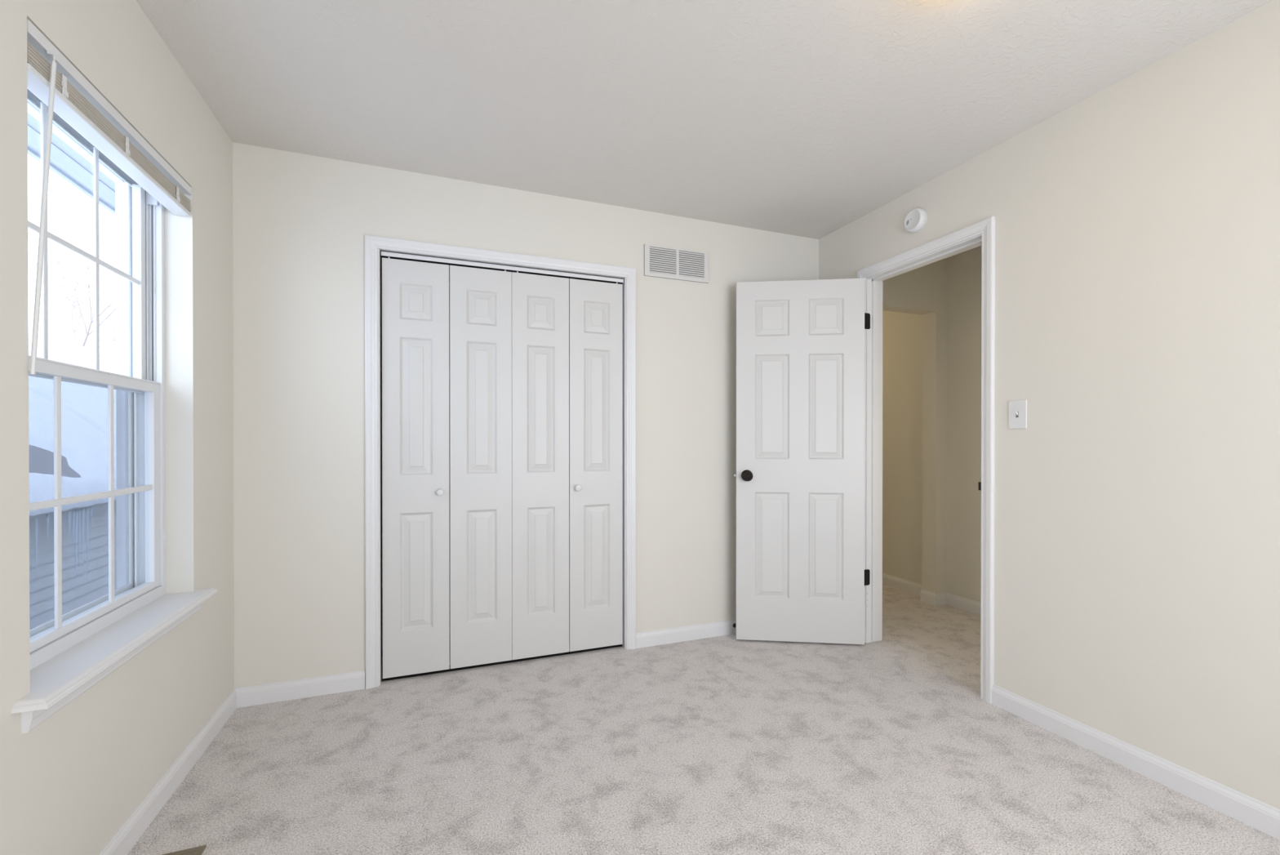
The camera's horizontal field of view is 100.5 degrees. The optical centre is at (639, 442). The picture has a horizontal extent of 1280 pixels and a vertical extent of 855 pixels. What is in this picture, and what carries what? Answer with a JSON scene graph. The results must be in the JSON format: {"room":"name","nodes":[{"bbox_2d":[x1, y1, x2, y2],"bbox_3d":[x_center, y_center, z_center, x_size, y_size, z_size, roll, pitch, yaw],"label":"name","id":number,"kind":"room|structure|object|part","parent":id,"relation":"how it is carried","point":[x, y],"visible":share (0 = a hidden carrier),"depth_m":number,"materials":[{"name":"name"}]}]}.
{"room":"empty bedroom","nodes":[
{"label":"empty bedroom","id":0,"kind":"room"},
{"bbox_2d":[0,0,234,854],"bbox_3d":[-1.264,-0.070,0.765,0.190,2.418,4.970,0,0,-21],"label":"wall","id":1,"kind":"structure","parent":0,"point":[69,783],"depth_m":1.52,"materials":[{"name":"beige paint"}]},
{"bbox_2d":[27,89,165,669],"bbox_3d":[-1.587,-0.183,1.466,0.132,1.560,0.921,0,0,-21],"label":"window","id":2,"kind":"structure","parent":1,"relation":"in","point":[96,437],"depth_m":1.62,"materials":[{"name":"white plastic"}]},
{"bbox_3d":[-1.630,-0.183,1.450,0.040,1.560,0.921,0,0,-21],"label":"frame","id":3,"kind":"part","parent":2,"relation":"part of","materials":[{"name":"white plastic"}]},
{"bbox_3d":[-1.574,-0.532,1.470,0.024,0.728,0.778,0,0,-21],"label":"sash frame","id":4,"kind":"part","parent":2,"relation":"part of","materials":[{"name":"white plastic"}]},
{"bbox_3d":[-1.543,0.145,1.484,0.030,0.705,0.778,0,0,-21],"label":"sash frame","id":5,"kind":"part","parent":2,"relation":"part of","materials":[{"name":"white plastic"}]},
{"bbox_2d":[26,19,191,374],"bbox_3d":[-1.464,-0.526,1.501,0.070,0.760,0.834,0,0,-21],"label":"window blind","id":6,"kind":"object","parent":2,"relation":"attached to","point":[52,78],"visible":0.94,"depth_m":1.33,"materials":[{"name":"white plastic"}]},
{"bbox_3d":[-1.476,-0.808,1.508,0.050,0.015,0.806,0,0,-21],"label":"rail","id":7,"kind":"part","parent":6,"relation":"part of","materials":[{"name":"white plastic"}]},
{"bbox_2d":[21,602,201,733],"bbox_3d":[-1.440,0.580,1.522,0.020,0.055,0.865,0,0,-21],"label":"apron","id":8,"kind":"object","parent":1,"relation":"attached to","point":[29,719],"visible":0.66,"depth_m":1.31,"materials":[{"name":"white paint"}]},
{"bbox_2d":[11,587,217,713],"bbox_3d":[-1.461,0.543,1.514,0.138,0.020,0.923,0,0,-21],"label":"window sill","id":9,"kind":"structure","parent":1,"relation":"attached to","point":[56,677],"depth_m":1.38,"materials":[{"name":"white paint"}]},
{"bbox_2d":[97,688,236,854],"bbox_3d":[-1.030,1.100,0.441,0.013,0.082,3.950,0,0,-21],"label":"baseboard","id":10,"kind":"structure","parent":1,"relation":"attached to","point":[126,836],"depth_m":1.69,"materials":[{"name":"white paint"}]},
{"bbox_2d":[448,281,449,502],"bbox_3d":[-0.811,-0.079,3.125,1.912,2.418,0.685,0,0,-21],"label":"wall","id":11,"kind":"structure","parent":0,"point":[449,282],"depth_m":3.30,"materials":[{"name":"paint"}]},
{"bbox_2d":[232,142,946,687],"bbox_3d":[0.182,-0.078,3.058,4.150,2.418,0.150,0,0,-21],"label":"wall","id":12,"kind":"structure","parent":0,"point":[301,222],"depth_m":2.47,"materials":[{"name":"beige paint"}]},
{"bbox_2d":[234,670,365,707],"bbox_3d":[-1.504,1.093,2.368,0.503,0.082,0.013,0,0,-21],"label":"baseboard","id":13,"kind":"structure","parent":12,"relation":"attached to","point":[253,695],"depth_m":2.36,"materials":[{"name":"white paint"}]},
{"bbox_2d":[382,257,511,678],"bbox_3d":[-0.933,0.115,2.609,0.598,1.994,0.072,0,0,-21],"label":"door","id":14,"kind":"structure","parent":12,"relation":"in","point":[446,566],"depth_m":2.60,"materials":[{"name":"white paint"}]},
{"bbox_3d":[-0.967,0.240,2.578,0.034,0.034,0.038,0,0,-21],"label":"knob","id":15,"kind":"part","parent":14,"relation":"part of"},
{"bbox_2d":[364,235,635,688],"bbox_3d":[-0.666,0.087,2.745,1.332,2.089,0.136,0,0,-21],"label":"door frame","id":16,"kind":"structure","parent":12,"relation":"attached to","point":[376,248],"depth_m":2.57,"materials":[{"name":"white paint"}]},
{"bbox_2d":[511,271,622,659],"bbox_3d":[-0.374,0.114,2.823,0.598,1.994,0.072,0,0,-21],"label":"door","id":17,"kind":"structure","parent":12,"relation":"in","point":[567,334],"depth_m":2.82,"materials":[{"name":"white paint"}]},
{"bbox_3d":[-0.328,0.239,2.822,0.034,0.034,0.038,0,0,-21],"label":"knob","id":18,"kind":"part","parent":17,"relation":"part of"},
{"bbox_2d":[644,244,708,283],"bbox_3d":[0.211,-1.013,3.018,0.400,0.174,0.009,0,0,-21],"label":"air vent","id":19,"kind":"object","parent":12,"relation":"in","point":[664,262],"visible":1,"depth_m":3.01,"materials":[{"name":"metal"}]},
{"bbox_2d":[635,618,735,648],"bbox_3d":[0.556,1.090,3.156,1.241,0.082,0.013,0,0,-21],"label":"baseboard","id":20,"kind":"structure","parent":12,"relation":"attached to","point":[675,634],"depth_m":3.04,"materials":[{"name":"white paint"}]},
{"bbox_2d":[127,583,1279,854],"bbox_3d":[0.439,1.189,3.413,4.920,0.120,8.650,0,0,-21],"label":"floor","id":21,"kind":"structure","parent":0,"point":[723,744],"depth_m":1.86,"materials":[{"name":"beige carpet"}]},
{"bbox_2d":[161,844,206,854],"bbox_3d":[-1.233,1.137,1.333,0.140,0.008,0.304,0,0,-21],"label":"floor vent","id":22,"kind":"object","parent":21,"relation":"in","point":[198,850],"visible":1,"depth_m":1.47,"materials":[{"name":"beige metal"}]},
{"bbox_2d":[135,0,1272,257],"bbox_3d":[0.377,-1.348,3.369,5.060,0.120,8.670,0,0,-21],"label":"ceiling","id":23,"kind":"structure","parent":0,"point":[806,118],"depth_m":1.89,"materials":[{"name":"white paint"}]},
{"bbox_2d":[882,246,981,601],"bbox_3d":[1.931,-0.083,4.434,0.100,2.418,6.600,0,0,-21],"label":"wall","id":24,"kind":"structure","parent":0,"point":[902,332],"depth_m":3.71,"materials":[{"name":"beige paint"}]},
{"bbox_2d":[882,573,980,614],"bbox_3d":[1.832,1.085,4.400,0.113,0.082,6.400,0,0,-21],"label":"baseboard","id":25,"kind":"structure","parent":24,"relation":"attached to","point":[944,597],"depth_m":3.71,"materials":[{"name":"white paint"}]},
{"bbox_2d":[818,0,1279,808],"bbox_3d":[1.235,-0.079,3.273,0.115,2.418,7.870,0,0,-21],"label":"wall","id":26,"kind":"structure","parent":0,"point":[1137,501],"depth_m":1.83,"materials":[{"name":"beige paint"}]},
{"bbox_2d":[904,208,927,232],"bbox_3d":[1.381,-1.118,2.675,0.038,0.116,0.116,0,0,-21],"label":"smoke detector","id":27,"kind":"object","parent":26,"relation":"attached to","point":[915,220],"visible":1,"depth_m":2.65,"materials":[{"name":"white plastic"}]},
{"bbox_2d":[857,216,995,703],"bbox_3d":[1.452,0.075,2.706,0.150,2.115,0.796,0,0,-21],"label":"door frame","id":28,"kind":"structure","parent":26,"relation":"attached to","point":[982,233],"depth_m":2.74,"materials":[{"name":"white paint"}]},
{"bbox_2d":[733,278,870,644],"bbox_3d":[0.917,0.104,3.002,0.760,2.030,0.157,0,0,6],"label":"door","id":29,"kind":"structure","parent":28,"relation":"attached to","point":[802,575],"depth_m":2.99,"materials":[{"name":"white paint"}]},
{"bbox_3d":[0.604,0.186,2.990,0.065,0.065,0.061,0,0,6],"label":"knob","id":30,"kind":"part","parent":29,"relation":"part of","materials":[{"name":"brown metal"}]},
{"bbox_3d":[1.514,0.074,2.730,0.018,2.115,0.796,0,0,-21],"label":"hallway casing","id":31,"kind":"part","parent":28,"relation":"part of","materials":[{"name":"white paint"}]},
{"bbox_3d":[1.532,0.193,2.378,0.040,0.056,0.010,0,0,-21],"label":"strike plate","id":32,"kind":"part","parent":28,"relation":"part of","materials":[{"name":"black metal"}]},
{"bbox_2d":[1008,400,1026,428],"bbox_3d":[1.569,-0.117,2.216,0.017,0.118,0.073,0,0,-21],"label":"light switch","id":33,"kind":"object","parent":26,"relation":"attached to","point":[1017,408],"visible":1,"depth_m":2.21,"materials":[{"name":"white plastic"}]},
{"bbox_2d":[991,684,1279,839],"bbox_3d":[1.833,1.096,1.536,0.013,0.082,3.950,0,0,-21],"label":"baseboard","id":34,"kind":"structure","parent":26,"relation":"attached to","point":[1264,817],"depth_m":1.80,"materials":[{"name":"white paint"}]},
{"label":"outside","id":35,"kind":"structure","parent":0,"visible":0},
{"bbox_3d":[-35.219,4.421,5.552,59.790,0.200,90.000,0,0,-21],"label":"ground","id":36,"kind":"structure","parent":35,"visible":0},
{"bbox_3d":[-16.359,0.721,14.090,10.830,7.135,32.100,0,0,-21],"label":"neighbouring house","id":37,"kind":"object","parent":36,"relation":"on","visible":0},
{"bbox_2d":[28,332,115,373],"bbox_3d":[-13.095,-1.044,13.190,5.550,3.933,19.500,0,0,-21],"label":"snow","id":38,"kind":"object","parent":37,"relation":"on","point":[59,350],"visible":0.03,"depth_m":15.04,"materials":[{"name":"white snow"}]},
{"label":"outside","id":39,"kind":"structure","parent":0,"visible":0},
{"bbox_2d":[27,203,115,346],"bbox_3d":[-25.280,-4.752,24.592,12.931,11.031,7.780,0,0,7],"label":"bare tree","id":40,"kind":"object","parent":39,"point":[60,274],"visible":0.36,"depth_m":24.19,"materials":[{"name":"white plant"}]},
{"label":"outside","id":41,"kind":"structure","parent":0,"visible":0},
{"bbox_2d":[28,282,115,355],"bbox_3d":[-29.923,-4.593,31.616,8.885,11.056,8.801,0,0,-21],"label":"bare tree","id":42,"kind":"object","parent":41,"point":[109,311],"visible":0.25,"depth_m":30.00,"materials":[{"name":"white plant"}]},
{"bbox_3d":[-2.996,1.592,5.018,0.012,5.462,18.000,0,0,-21],"label":"wall","id":43,"kind":"structure","parent":0,"visible":0},
{"bbox_2d":[27,112,115,214],"bbox_3d":[-0.786,-1.231,5.852,5.660,0.202,18.000,0,0,-21],"label":"eave","id":44,"kind":"object","parent":43,"relation":"attached to","point":[65,162],"depth_m":2.17}
]}

